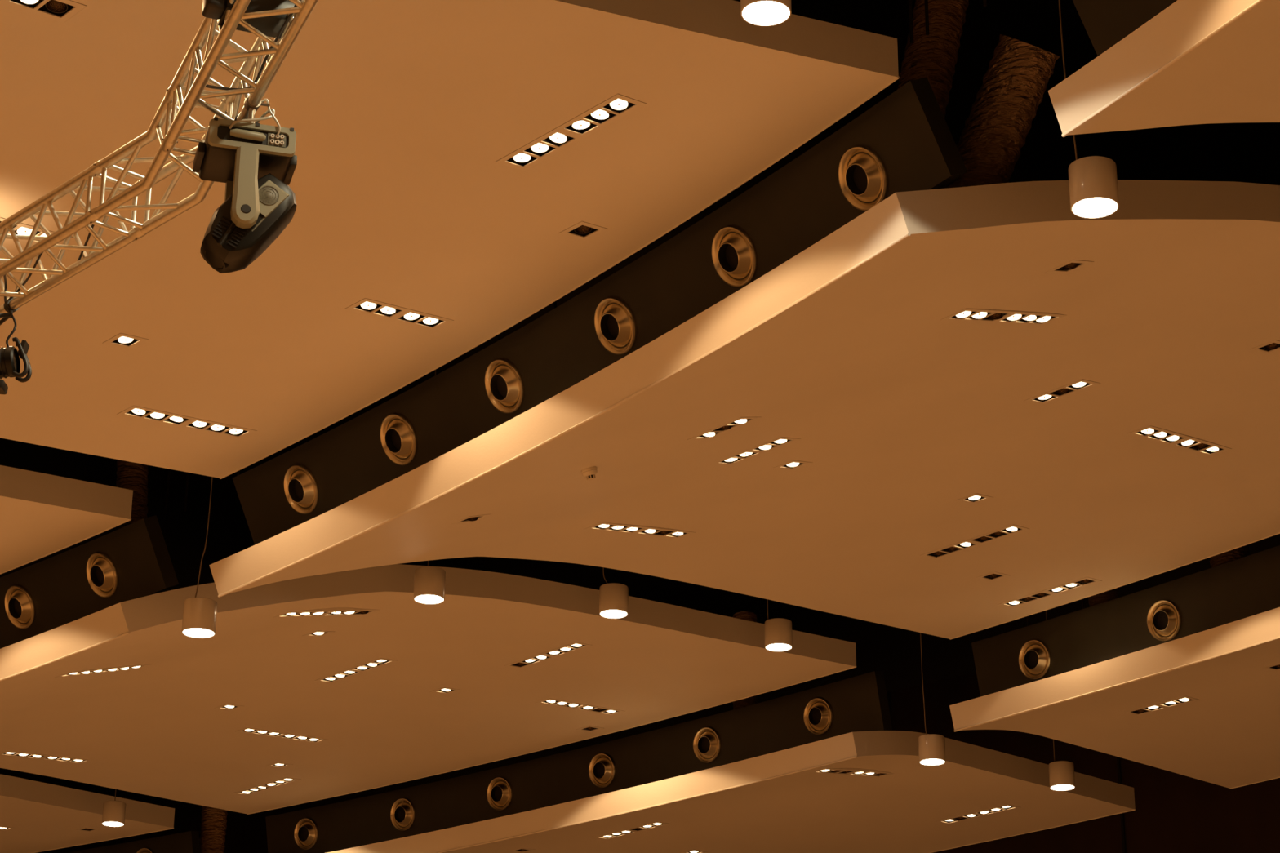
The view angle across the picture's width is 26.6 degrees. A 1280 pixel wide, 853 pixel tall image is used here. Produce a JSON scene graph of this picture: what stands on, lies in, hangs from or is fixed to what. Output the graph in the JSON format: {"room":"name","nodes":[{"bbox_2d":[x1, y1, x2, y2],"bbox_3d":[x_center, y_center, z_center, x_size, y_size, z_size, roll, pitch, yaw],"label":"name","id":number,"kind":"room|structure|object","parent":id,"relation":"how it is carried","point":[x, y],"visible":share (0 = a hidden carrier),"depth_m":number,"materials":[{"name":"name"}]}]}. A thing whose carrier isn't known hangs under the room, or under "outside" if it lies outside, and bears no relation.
{"room":"auditorium","nodes":[
{"label":"auditorium","id":0,"kind":"room"},
{"bbox_2d":[0,0,318,318],"bbox_3d":[-2.254,-1.351,12.306,0.836,0.324,5.905,14,-26,-29],"label":"lighting truss","id":1,"kind":"object","parent":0,"point":[214,55],"visible":0.94,"depth_m":12.65,"materials":[{"name":"metal"}]},
{"bbox_2d":[3,275,17,346],"bbox_3d":[-3.159,-0.621,13.585,0.083,0.363,0.423,5,-23,-11],"label":"power cable","id":2,"kind":"object","parent":1,"relation":"hanging from","point":[4,276],"visible":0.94,"depth_m":13.69,"materials":[{"name":"black plastic"}]},
{"bbox_2d":[0,298,31,394],"bbox_3d":[-3.321,-0.411,13.678,0.522,0.517,0.218,-1,-23,3],"label":"spotlight","id":3,"kind":"object","parent":1,"relation":"hanging from","point":[10,363],"visible":1,"depth_m":13.60,"materials":[{"name":"black"}]},
{"bbox_2d":[3,224,93,304],"bbox_3d":[-2.958,-0.830,13.463,0.176,0.125,1.025,20,-29,-39],"label":"power cable","id":4,"kind":"object","parent":1,"relation":"attached to","point":[92,225],"visible":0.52,"depth_m":13.39,"materials":[{"name":"black plastic"}]},
{"bbox_2d":[192,93,297,273],"bbox_3d":[-1.719,-1.033,11.808,0.444,0.775,0.393,7,-23,-15],"label":"light","id":5,"kind":"object","parent":1,"relation":"hanging from","point":[256,166],"visible":1,"depth_m":11.69,"materials":[{"name":"black"}]},
{"bbox_2d":[258,185,279,204],"bbox_3d":[-1.602,-0.998,11.691,0.092,0.092,0.004,7,-23,-15],"label":"fan grille","id":6,"kind":"object","parent":5,"relation":"attached to","point":[268,194],"depth_m":11.69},
{"bbox_2d":[192,0,301,89],"bbox_3d":[-1.486,-1.776,11.309,0.141,0.230,2.049,11,-25,-25],"label":"power cable","id":7,"kind":"object","parent":1,"relation":"attached to","point":[290,15],"visible":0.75,"depth_m":11.60,"materials":[{"name":"black plastic"}]},
{"bbox_2d":[201,0,294,38],"bbox_3d":[-1.648,-1.766,11.403,0.378,0.155,0.176,9,-24,-20],"label":"control box","id":8,"kind":"object","parent":1,"relation":"attached to","point":[270,26],"visible":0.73,"depth_m":11.35,"materials":[{"name":"black"}]},
{"bbox_2d":[228,108,275,128],"bbox_3d":[-1.702,-1.290,11.937,0.188,0.196,0.456,2,-23,-5],"label":"power cable","id":9,"kind":"object","parent":1,"relation":"hanging from","point":[262,117],"visible":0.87,"depth_m":11.74,"materials":[{"name":"beige plastic"}]},
{"bbox_2d":[254,98,280,135],"bbox_3d":[-1.702,-1.294,11.962,0.041,0.226,0.486,14,-26,-30],"label":"power cable","id":10,"kind":"object","parent":1,"relation":"hanging from","point":[264,100],"visible":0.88,"depth_m":11.80,"materials":[{"name":"beige plastic"}]},
{"bbox_2d":[0,0,1279,822],"bbox_3d":[5.007,-0.993,27.478,110.000,0.300,100.000,0,-22,0],"label":"ceiling","id":11,"kind":"structure","parent":0,"point":[1237,152],"depth_m":30.65,"materials":[{"name":"black"}]},
{"bbox_2d":[0,465,133,574],"bbox_3d":[-10.538,1.015,21.740,8.173,1.881,10.001,-18,-29,38],"label":"ceiling panel","id":12,"kind":"object","parent":11,"relation":"hanging from","point":[42,515],"visible":1,"depth_m":22.71,"materials":[{"name":"beige paint"}]},
{"bbox_2d":[0,773,174,852],"bbox_3d":[-12.383,5.293,33.778,9.535,1.892,9.142,-12,-26,28],"label":"ceiling panel","id":13,"kind":"object","parent":11,"relation":"hanging from","point":[44,816],"visible":0.98,"depth_m":34.73,"materials":[{"name":"beige paint"}]},
{"bbox_2d":[102,789,125,826],"bbox_3d":[-6.515,3.508,34.151,0.275,3.068,0.275,0,-22,0],"label":"pendant lamp","id":14,"kind":"object","parent":11,"relation":"hanging from","point":[113,811],"visible":0.91,"depth_m":33.52,"materials":[{"name":"metal"}]},
{"bbox_2d":[182,476,217,638],"bbox_3d":[-3.604,-0.339,23.059,0.275,4.398,0.275,0,-22,0],"label":"pendant lamp","id":15,"kind":"object","parent":11,"relation":"hanging from","point":[199,614],"visible":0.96,"depth_m":22.18,"materials":[{"name":"metal"}]},
{"bbox_2d":[0,564,856,814],"bbox_3d":[-4.234,3.112,28.368,9.730,1.892,9.142,-18,-29,38],"label":"ceiling panel","id":16,"kind":"object","parent":11,"relation":"hanging from","point":[156,729],"visible":0.96,"depth_m":28.32,"materials":[{"name":"beige paint"}]},
{"bbox_2d":[0,751,92,764],"bbox_3d":[-6.810,3.731,31.026,1.109,0.231,0.228,20,-29,-39],"label":"recessed light","id":17,"kind":"object","parent":16,"relation":"attached to","point":[42,757],"visible":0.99,"depth_m":31.00,"materials":[{"name":"white"}]},
{"bbox_2d":[0,515,178,648],"bbox_3d":[-7.024,2.079,25.509,8.070,0.617,0.579,-18,-29,38],"label":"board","id":18,"kind":"object","parent":16,"relation":"attached to","point":[58,585],"visible":0.65,"depth_m":23.63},
{"bbox_2d":[4,584,35,629],"bbox_3d":[-5.551,1.615,24.262,0.410,0.371,0.206,-20,-30,40],"label":"jet nozzle","id":19,"kind":"object","parent":18,"relation":"attached to","point":[20,606],"visible":1,"depth_m":24.23,"materials":[{"name":"metal"}]},
{"bbox_2d":[85,551,118,598],"bbox_3d":[-4.652,1.283,23.443,0.206,0.371,0.410,20,-30,-39],"label":"jet nozzle","id":20,"kind":"object","parent":18,"relation":"attached to","point":[103,575],"visible":1,"depth_m":23.41,"materials":[{"name":"metal"}]},
{"bbox_2d":[55,663,151,677],"bbox_3d":[-5.111,2.277,25.851,0.230,0.479,1.068,-14,-26,30],"label":"recessed light","id":21,"kind":"object","parent":16,"relation":"attached to","point":[131,667],"visible":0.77,"depth_m":25.80,"materials":[{"name":"white"}]},
{"bbox_2d":[115,459,148,530],"bbox_3d":[-4.634,0.459,24.740,0.295,1.429,0.427,21,-30,-40],"label":"flexible duct","id":22,"kind":"object","parent":16,"relation":"attached to","point":[132,476],"visible":0.29,"depth_m":24.58,"materials":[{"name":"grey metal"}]},
{"bbox_2d":[214,703,244,710],"bbox_3d":[-4.406,2.956,29.093,0.231,0.148,0.228,20,-29,-39],"label":"recessed light","id":23,"kind":"object","parent":16,"relation":"attached to","point":[227,707],"visible":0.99,"depth_m":29.09,"materials":[{"name":"white"}]},
{"bbox_2d":[233,777,300,795],"bbox_3d":[-4.552,4.335,33.072,0.230,0.154,1.110,20,-29,-39],"label":"recessed light","id":24,"kind":"object","parent":16,"relation":"attached to","point":[285,780],"visible":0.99,"depth_m":33.04,"materials":[{"name":"white"}]},
{"bbox_2d":[266,762,292,768],"bbox_3d":[-4.250,3.938,31.966,0.230,0.143,0.228,20,-29,-39],"label":"recessed light","id":25,"kind":"object","parent":16,"relation":"attached to","point":[278,765],"visible":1,"depth_m":31.97,"materials":[{"name":"white"}]},
{"bbox_2d":[235,727,327,743],"bbox_3d":[-4.025,3.421,30.512,1.110,0.208,0.228,20,-29,-39],"label":"recessed light","id":26,"kind":"object","parent":16,"relation":"attached to","point":[249,731],"visible":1,"depth_m":30.50,"materials":[{"name":"white"}]},
{"bbox_2d":[302,631,333,636],"bbox_3d":[-3.091,1.938,26.068,0.232,0.162,0.228,20,-29,-39],"label":"recessed light","id":27,"kind":"object","parent":16,"relation":"attached to","point":[315,633],"visible":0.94,"depth_m":26.07,"materials":[{"name":"white"}]},
{"bbox_2d":[272,607,378,617],"bbox_3d":[-2.889,1.672,24.999,0.228,0.402,1.084,-20,-30,40],"label":"recessed light","id":28,"kind":"object","parent":16,"relation":"attached to","point":[339,611],"visible":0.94,"depth_m":24.95,"materials":[{"name":"white"}]},
{"bbox_2d":[315,657,397,683],"bbox_3d":[-2.920,2.453,27.850,0.231,0.154,1.110,20,-29,-39],"label":"recessed light","id":29,"kind":"object","parent":16,"relation":"attached to","point":[380,662],"visible":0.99,"depth_m":27.84,"materials":[{"name":"white"}]},
{"bbox_2d":[431,687,460,694],"bbox_3d":[-2.070,2.757,28.872,0.230,0.142,0.228,20,-29,-39],"label":"recessed light","id":30,"kind":"object","parent":16,"relation":"attached to","point":[446,691],"visible":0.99,"depth_m":28.88,"materials":[{"name":"white"}]},
{"bbox_2d":[504,642,592,668],"bbox_3d":[-0.940,2.282,27.675,0.230,0.145,1.110,20,-29,-39],"label":"recessed light","id":31,"kind":"object","parent":16,"relation":"attached to","point":[574,646],"visible":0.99,"depth_m":27.65,"materials":[{"name":"white"}]},
{"bbox_2d":[536,697,625,715],"bbox_3d":[-0.650,3.029,29.823,1.110,0.206,0.228,20,-29,-39],"label":"recessed light","id":32,"kind":"object","parent":16,"relation":"attached to","point":[553,702],"visible":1,"depth_m":29.80,"materials":[{"name":"white"}]},
{"bbox_2d":[576,725,604,732],"bbox_3d":[-0.567,3.384,30.843,0.230,0.142,0.228,20,-29,-39],"label":"recessed light","id":33,"kind":"object","parent":16,"relation":"attached to","point":[589,728],"visible":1,"depth_m":30.85,"materials":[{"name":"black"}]},
{"bbox_2d":[413,369,445,604],"bbox_3d":[-1.859,-0.103,24.716,0.275,3.544,0.275,0,-22,0],"label":"pendant lamp","id":34,"kind":"object","parent":11,"relation":"hanging from","point":[429,581],"visible":0.86,"depth_m":24.00,"materials":[{"name":"metal"}]},
{"bbox_2d":[0,0,899,479],"bbox_3d":[-4.787,-1.315,16.007,9.998,1.881,8.182,16,-27,-34],"label":"ceiling panel","id":35,"kind":"object","parent":11,"relation":"hanging from","point":[402,113],"visible":0.87,"depth_m":16.71,"materials":[{"name":"beige paint"}]},
{"bbox_2d":[13,222,33,235],"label":"recessed light","id":36,"kind":"object","parent":35,"relation":"attached to","point":[21,228],"depth_m":17.09,"materials":[{"name":"white"}]},
{"bbox_2d":[0,0,86,22],"bbox_3d":[-3.308,-2.332,14.277,0.775,0.195,0.228,20,-29,-39],"label":"recessed light","id":37,"kind":"object","parent":35,"relation":"attached to","point":[61,11],"visible":1,"depth_m":14.46,"materials":[{"name":"white"}]},
{"bbox_2d":[102,333,148,349],"bbox_3d":[-3.591,-0.650,18.944,0.231,0.146,0.228,20,-29,-39],"label":"recessed light","id":38,"kind":"object","parent":35,"relation":"attached to","point":[121,340],"visible":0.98,"depth_m":18.94,"materials":[{"name":"white"}]},
{"bbox_2d":[116,405,257,439],"bbox_3d":[-3.438,-0.085,20.633,1.108,0.235,0.228,20,-29,-39],"label":"recessed light","id":39,"kind":"object","parent":35,"relation":"attached to","point":[134,411],"visible":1,"depth_m":20.61,"materials":[{"name":"white"}]},
{"bbox_2d":[345,297,453,330],"bbox_3d":[-1.667,-0.832,18.835,0.774,0.202,0.228,20,-29,-39],"label":"recessed light","id":40,"kind":"object","parent":35,"relation":"attached to","point":[366,306],"visible":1,"depth_m":18.82,"materials":[{"name":"white"}]},
{"bbox_2d":[495,93,646,170],"bbox_3d":[-0.423,-1.815,16.286,0.231,0.162,1.110,20,-29,-39],"label":"recessed light","id":41,"kind":"object","parent":35,"relation":"attached to","point":[617,106],"visible":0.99,"depth_m":16.26,"materials":[{"name":"white"}]},
{"bbox_2d":[558,221,608,240],"bbox_3d":[-0.370,-1.329,17.692,0.231,0.148,0.228,20,-29,-39],"label":"recessed light","id":42,"kind":"object","parent":35,"relation":"attached to","point":[582,230],"visible":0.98,"depth_m":17.71,"materials":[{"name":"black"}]},
{"bbox_2d":[599,567,628,618],"bbox_3d":[-0.238,0.308,26.176,0.275,3.166,0.275,0,-22,0],"label":"pendant lamp","id":43,"kind":"object","parent":11,"relation":"hanging from","point":[613,597],"visible":0.94,"depth_m":25.53,"materials":[{"name":"metal"}]},
{"bbox_2d":[327,730,1135,852],"bbox_3d":[0.252,5.125,33.160,10.597,0.588,5.127,-18,-29,38],"label":"ceiling panel","id":44,"kind":"object","parent":11,"relation":"hanging from","point":[773,802],"visible":0.99,"depth_m":31.25,"materials":[{"name":"beige paint"}]},
{"bbox_2d":[265,671,892,852],"bbox_3d":[-1.002,4.166,31.949,9.797,0.658,0.476,-18,-29,38],"label":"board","id":45,"kind":"object","parent":44,"relation":"attached to","point":[860,703],"visible":0.73,"depth_m":31.65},
{"bbox_2d":[293,817,318,850],"bbox_3d":[-4.245,5.170,34.408,0.410,0.403,0.125,-15,-27,33],"label":"jet nozzle","id":46,"kind":"object","parent":45,"relation":"attached to","point":[306,833],"visible":1,"depth_m":34.40,"materials":[{"name":"metal"}]},
{"bbox_2d":[390,798,415,831],"bbox_3d":[-2.935,4.789,33.466,0.410,0.403,0.125,-16,-28,35],"label":"jet nozzle","id":47,"kind":"object","parent":45,"relation":"attached to","point":[402,813],"visible":1,"depth_m":33.46,"materials":[{"name":"metal"}]},
{"bbox_2d":[486,777,512,811],"bbox_3d":[-1.690,4.404,32.514,0.410,0.403,0.125,-17,-28,36],"label":"jet nozzle","id":48,"kind":"object","parent":45,"relation":"attached to","point":[500,792],"visible":1,"depth_m":32.51,"materials":[{"name":"metal"}]},
{"bbox_2d":[588,752,615,788],"bbox_3d":[-0.448,3.996,31.506,0.410,0.403,0.125,-19,-30,39],"label":"jet nozzle","id":49,"kind":"object","parent":45,"relation":"attached to","point":[602,771],"visible":1,"depth_m":31.50,"materials":[{"name":"metal"}]},
{"bbox_2d":[693,726,721,763],"bbox_3d":[0.746,3.579,30.477,0.410,0.403,0.125,-20,-30,40],"label":"jet nozzle","id":50,"kind":"object","parent":45,"relation":"attached to","point":[707,746],"visible":1,"depth_m":30.47,"materials":[{"name":"metal"}]},
{"bbox_2d":[803,697,833,735],"bbox_3d":[1.925,3.140,29.397,0.410,0.403,0.125,-21,-30,41],"label":"jet nozzle","id":51,"kind":"object","parent":45,"relation":"attached to","point":[819,716],"visible":1,"depth_m":29.39,"materials":[{"name":"metal"}]},
{"bbox_2d":[594,822,671,839],"bbox_3d":[-0.097,4.760,32.300,0.230,0.143,1.110,20,-29,-39],"label":"recessed light","id":52,"kind":"object","parent":44,"relation":"attached to","point":[656,824],"visible":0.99,"depth_m":32.30,"materials":[{"name":"white"}]},
{"bbox_2d":[732,611,758,710],"bbox_3d":[1.210,2.794,31.203,0.293,1.300,0.295,0,-22,0],"label":"flexible duct","id":53,"kind":"object","parent":44,"relation":"attached to","point":[746,615],"visible":0.17,"depth_m":31.02,"materials":[{"name":"gold metal"}]},
{"bbox_2d":[810,768,893,777],"bbox_3d":[2.317,3.720,29.561,1.105,0.275,0.228,20,-29,-39],"label":"recessed light","id":54,"kind":"object","parent":44,"relation":"attached to","point":[848,771],"visible":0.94,"depth_m":29.52,"materials":[{"name":"white"}]},
{"bbox_2d":[935,804,1021,824],"bbox_3d":[3.950,4.480,31.713,0.228,0.127,1.110,18,-28,-39],"label":"recessed light","id":55,"kind":"object","parent":44,"relation":"attached to","point":[1006,807],"visible":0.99,"depth_m":31.70,"materials":[{"name":"white"}]},
{"bbox_2d":[208,179,1279,639],"bbox_3d":[2.663,0.311,21.477,9.137,1.892,9.801,16,-27,-34],"label":"ceiling panel","id":56,"kind":"object","parent":11,"relation":"hanging from","point":[901,413],"visible":0.98,"depth_m":20.67,"materials":[{"name":"beige paint"}]},
{"bbox_2d":[451,514,489,524],"bbox_3d":[-1.336,0.679,21.380,0.229,0.185,0.228,20,-29,-39],"label":"recessed light","id":57,"kind":"object","parent":56,"relation":"attached to","point":[471,518],"visible":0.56,"depth_m":21.39,"materials":[{"name":"white"}]},
{"bbox_2d":[581,466,597,480],"bbox_3d":[-0.381,0.349,20.350,0.122,0.111,0.123,-10,-25,24],"label":"smoke detector","id":58,"kind":"object","parent":56,"relation":"attached to","point":[589,473],"visible":1,"depth_m":20.32,"materials":[{"name":"beige plastic"}]},
{"bbox_2d":[232,76,967,544],"bbox_3d":[-0.628,-0.517,19.122,0.587,0.617,8.249,16,-27,-34],"label":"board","id":59,"kind":"object","parent":56,"relation":"attached to","point":[802,202],"visible":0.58,"depth_m":18.39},
{"bbox_2d":[283,463,319,514],"bbox_3d":[-2.686,0.497,21.486,0.206,0.371,0.410,20,-29,-38],"label":"jet nozzle","id":60,"kind":"object","parent":59,"relation":"attached to","point":[302,489],"visible":1,"depth_m":21.46,"materials":[{"name":"metal"}]},
{"bbox_2d":[379,413,417,466],"bbox_3d":[-1.829,0.096,20.544,0.206,0.371,0.410,18,-28,-36],"label":"jet nozzle","id":61,"kind":"object","parent":59,"relation":"attached to","point":[399,439],"visible":1,"depth_m":20.52,"materials":[{"name":"metal"}]},
{"bbox_2d":[484,358,524,413],"bbox_3d":[-0.979,-0.293,19.561,0.206,0.371,0.410,16,-27,-33],"label":"jet nozzle","id":62,"kind":"object","parent":59,"relation":"attached to","point":[505,385],"visible":1,"depth_m":19.53,"materials":[{"name":"metal"}]},
{"bbox_2d":[594,296,636,355],"bbox_3d":[-0.170,-0.691,18.566,0.206,0.371,0.410,15,-27,-32],"label":"jet nozzle","id":63,"kind":"object","parent":59,"relation":"attached to","point":[617,325],"visible":1,"depth_m":18.54,"materials":[{"name":"metal"}]},
{"bbox_2d":[711,225,757,287],"bbox_3d":[0.609,-1.103,17.546,0.206,0.371,0.410,14,-26,-30],"label":"jet nozzle","id":64,"kind":"object","parent":59,"relation":"attached to","point":[735,255],"visible":1,"depth_m":17.52,"materials":[{"name":"metal"}]},
{"bbox_2d":[838,144,888,211],"bbox_3d":[1.357,-1.514,16.507,0.206,0.371,0.410,15,-26,-31],"label":"jet nozzle","id":65,"kind":"object","parent":59,"relation":"attached to","point":[864,178],"visible":0.98,"depth_m":16.49,"materials":[{"name":"metal"}]},
{"bbox_2d":[585,522,695,538],"bbox_3d":[0.005,0.847,23.451,1.102,0.310,0.228,20,-29,-39],"label":"recessed light","id":66,"kind":"object","parent":56,"relation":"attached to","point":[604,526],"visible":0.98,"depth_m":23.42,"materials":[{"name":"white"}]},
{"bbox_2d":[687,416,761,439],"bbox_3d":[0.618,-0.037,20.059,0.231,0.186,0.565,20,-29,-39],"label":"recessed light","id":67,"kind":"object","parent":56,"relation":"attached to","point":[740,421],"visible":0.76,"depth_m":20.07,"materials":[{"name":"white"}]},
{"bbox_2d":[711,436,800,465],"bbox_3d":[0.902,0.142,21.243,0.232,0.167,0.774,20,-29,-39],"label":"recessed light","id":68,"kind":"object","parent":56,"relation":"attached to","point":[782,441],"visible":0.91,"depth_m":21.22,"materials":[{"name":"white"}]},
{"bbox_2d":[773,460,813,470],"bbox_3d":[1.230,0.258,21.865,0.232,0.162,0.228,20,-29,-39],"label":"recessed light","id":69,"kind":"object","parent":56,"relation":"attached to","point":[793,464],"visible":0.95,"depth_m":21.87,"materials":[{"name":"white"}]},
{"bbox_2d":[897,0,968,116],"bbox_3d":[1.925,-2.534,17.718,0.358,1.466,0.808,16,-27,-33],"label":"flexible duct","id":70,"kind":"object","parent":56,"relation":"attached to","point":[934,55],"visible":0.62,"depth_m":17.57,"materials":[{"name":"gold metal"}]},
{"bbox_2d":[920,524,1029,559],"bbox_3d":[3.030,0.995,24.610,0.230,0.142,1.110,20,-29,-39],"label":"recessed light","id":71,"kind":"object","parent":56,"relation":"attached to","point":[1013,529],"visible":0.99,"depth_m":24.58,"materials":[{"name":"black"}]},
{"bbox_2d":[955,493,993,504],"bbox_3d":[2.880,0.567,23.353,0.231,0.145,0.228,20,-29,-39],"label":"recessed light","id":72,"kind":"object","parent":56,"relation":"attached to","point":[975,498],"visible":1,"depth_m":23.36,"materials":[{"name":"white"}]},
{"bbox_2d":[976,571,1009,581],"bbox_3d":[3.343,1.366,25.698,0.230,0.141,0.228,20,-29,-39],"label":"recessed light","id":73,"kind":"object","parent":56,"relation":"attached to","point":[994,575],"visible":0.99,"depth_m":25.71,"materials":[{"name":"white"}]},
{"bbox_2d":[940,308,1066,325],"bbox_3d":[2.474,-0.794,18.439,1.083,0.412,0.228,20,-29,-39],"label":"recessed light","id":74,"kind":"object","parent":56,"relation":"attached to","point":[977,315],"visible":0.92,"depth_m":18.40,"materials":[{"name":"white"}]},
{"bbox_2d":[997,577,1102,608],"bbox_3d":[3.971,1.559,26.332,0.230,0.144,1.110,20,-29,-39],"label":"recessed light","id":75,"kind":"object","parent":56,"relation":"attached to","point":[1086,581],"visible":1,"depth_m":26.30,"materials":[{"name":"white"}]},
{"bbox_2d":[1024,378,1100,404],"bbox_3d":[3.217,-0.317,20.693,0.232,0.155,0.564,20,-29,-39],"label":"recessed light","id":76,"kind":"object","parent":56,"relation":"attached to","point":[1081,384],"visible":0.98,"depth_m":20.70,"materials":[{"name":"white"}]},
{"bbox_2d":[1044,259,1093,274],"bbox_3d":[2.765,-1.080,17.489,0.231,0.180,0.230,19,-29,-38],"label":"recessed light","id":77,"kind":"object","parent":56,"relation":"attached to","point":[1072,265],"visible":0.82,"depth_m":17.50,"materials":[{"name":"white"}]},
{"bbox_2d":[1127,425,1231,456],"bbox_3d":[4.419,0.066,22.193,1.109,0.231,0.228,20,-29,-39],"label":"recessed light","id":78,"kind":"object","parent":56,"relation":"attached to","point":[1151,433],"visible":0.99,"depth_m":22.17,"materials":[{"name":"white"}]},
{"bbox_2d":[1249,339,1279,354],"bbox_3d":[4.684,-0.644,20.136,0.232,0.152,0.228,20,-29,-39],"label":"recessed light","id":79,"kind":"object","parent":56,"relation":"attached to","point":[1273,346],"visible":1,"depth_m":20.15,"materials":[{"name":"white"}]},
{"bbox_2d":[740,0,791,26],"bbox_3d":[0.692,-3.914,15.330,0.275,3.642,0.275,0,-22,0],"label":"pendant lamp","id":80,"kind":"object","parent":11,"relation":"hanging from","point":[756,12],"visible":1,"depth_m":14.64,"materials":[{"name":"beige paint"}]},
{"bbox_2d":[764,599,792,651],"bbox_3d":[1.392,0.819,27.605,0.275,2.998,0.275,0,-22,0],"label":"pendant lamp","id":81,"kind":"object","parent":11,"relation":"hanging from","point":[778,631],"visible":0.9,"depth_m":26.99,"materials":[{"name":"metal"}]},
{"bbox_2d":[924,0,928,35],"bbox_3d":[1.815,-3.619,17.517,0.022,2.500,0.022,0,-22,0],"label":"rod","id":82,"kind":"object","parent":11,"relation":"hanging from","point":[926,18],"visible":1,"depth_m":17.08,"materials":[{"name":"grey"}]},
{"bbox_2d":[918,632,945,765],"bbox_3d":[3.051,1.762,28.887,0.275,3.740,0.275,0,-22,0],"label":"pendant lamp","id":83,"kind":"object","parent":11,"relation":"hanging from","point":[931,747],"visible":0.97,"depth_m":28.14,"materials":[{"name":"metal"}]},
{"bbox_2d":[1045,610,1075,791],"bbox_3d":[4.619,2.271,30.256,0.275,3.614,0.275,0,-22,0],"label":"pendant lamp","id":84,"kind":"object","parent":11,"relation":"hanging from","point":[1061,773],"visible":0.87,"depth_m":29.52,"materials":[{"name":"metal"}]},
{"bbox_2d":[1058,0,1119,218],"bbox_3d":[2.610,-3.196,16.281,0.275,4.216,0.275,0,-22,0],"label":"pendant lamp","id":85,"kind":"object","parent":11,"relation":"hanging from","point":[1092,180],"visible":0.97,"depth_m":15.44,"materials":[{"name":"metal"}]},
{"bbox_2d":[949,607,1279,789],"bbox_3d":[8.046,1.973,25.404,5.124,0.588,10.668,16,-27,-34],"label":"ceiling panel","id":86,"kind":"object","parent":11,"relation":"hanging from","point":[1229,737],"visible":1,"depth_m":27.23,"materials":[{"name":"beige paint"}]},
{"bbox_2d":[1088,587,1118,606],"bbox_3d":[4.730,1.381,27.794,0.317,1.250,0.316,0,-22,0],"label":"flexible duct","id":87,"kind":"object","parent":86,"relation":"attached to","point":[1112,594],"visible":0.1,"depth_m":27.51,"materials":[{"name":"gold metal"}]},
{"bbox_2d":[971,545,1279,697],"bbox_3d":[6.540,1.109,24.427,0.474,0.658,9.764,16,-27,-34],"label":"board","id":88,"kind":"object","parent":86,"relation":"on","point":[1247,586],"visible":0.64,"depth_m":26.52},
{"bbox_2d":[1018,639,1051,679],"bbox_3d":[3.974,2.349,27.351,0.125,0.403,0.410,18,-28,-37],"label":"jet nozzle","id":89,"kind":"object","parent":88,"relation":"attached to","point":[1035,659],"visible":1,"depth_m":27.35,"materials":[{"name":"metal"}]},
{"bbox_2d":[1146,599,1182,641],"bbox_3d":[5.054,1.872,26.179,0.125,0.403,0.410,18,-28,-36],"label":"jet nozzle","id":90,"kind":"object","parent":88,"relation":"attached to","point":[1164,618],"visible":1,"depth_m":26.17,"materials":[{"name":"metal"}]},
{"bbox_2d":[1124,696,1199,715],"bbox_3d":[5.271,2.769,27.409,0.229,0.134,0.774,20,-29,-39],"label":"recessed light","id":91,"kind":"object","parent":86,"relation":"attached to","point":[1185,700],"visible":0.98,"depth_m":27.40,"materials":[{"name":"white"}]},
{"bbox_2d":[1209,544,1249,568],"bbox_3d":[5.773,0.908,26.632,0.427,1.264,0.415,0,-22,0],"label":"flexible duct","id":92,"kind":"object","parent":86,"relation":"attached to","point":[1244,551],"visible":0.11,"depth_m":26.30,"materials":[{"name":"gold metal"}]},
{"bbox_2d":[1262,662,1279,671],"bbox_3d":[6.157,2.261,26.138,0.230,0.142,0.228,20,-29,-39],"label":"recessed light","id":93,"kind":"object","parent":86,"relation":"attached to","point":[1275,667],"visible":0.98,"depth_m":26.16,"materials":[{"name":"white"}]},
{"bbox_2d":[1048,0,1279,137],"bbox_3d":[8.042,-3.071,13.207,9.123,1.892,9.687,10,-25,-23],"label":"ceiling panel","id":94,"kind":"object","parent":11,"relation":"hanging from","point":[1193,62],"visible":1,"depth_m":14.18,"materials":[{"name":"beige paint"}]},
{"bbox_2d":[1072,0,1177,56],"bbox_3d":[4.294,-3.617,11.541,0.584,0.617,8.194,10,-25,-23],"label":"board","id":95,"kind":"object","parent":94,"relation":"attached to","point":[1106,23],"visible":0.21,"depth_m":14.71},
{"bbox_2d":[37,671,1279,852],"bbox_3d":[1.223,6.887,29.326,81.171,12.900,15.244,-20,-30,40],"label":"wall","id":96,"kind":"structure","parent":0,"point":[1174,812],"depth_m":35.66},
{"bbox_2d":[1116,756,1126,852],"bbox_3d":[6.266,8.792,33.848,0.035,12.900,0.030,-20,-30,40],"label":"trim","id":97,"kind":"structure","parent":96,"relation":"attached to","point":[1118,762],"depth_m":35.35,"materials":[{"name":"black"}]},
{"bbox_2d":[941,34,1059,188],"bbox_3d":[2.213,-1.829,16.884,0.404,1.148,0.992,16,-27,-33],"label":"flexible duct","id":98,"kind":"object","parent":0,"point":[997,126],"visible":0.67,"depth_m":16.71,"materials":[{"name":"gold metal"}]},
{"bbox_3d":[-8.839,7.595,39.286,11.062,0.588,9.208,0,-22,0],"label":"ceiling panel","id":99,"kind":"object","parent":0,"visible":0},
{"bbox_2d":[67,831,199,852],"bbox_3d":[-9.934,6.556,37.879,9.632,0.658,0.469,-12,-26,28],"label":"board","id":100,"kind":"object","parent":99,"relation":"attached to","point":[186,842],"visible":1,"depth_m":35.85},
{"bbox_2d":[199,805,227,852],"bbox_3d":[-5.759,5.408,36.596,0.373,1.305,0.359,0,-22,0],"label":"flexible duct","id":101,"kind":"object","parent":99,"relation":"attached to","point":[214,820],"visible":0.59,"depth_m":36.45,"materials":[{"name":"fabric"}]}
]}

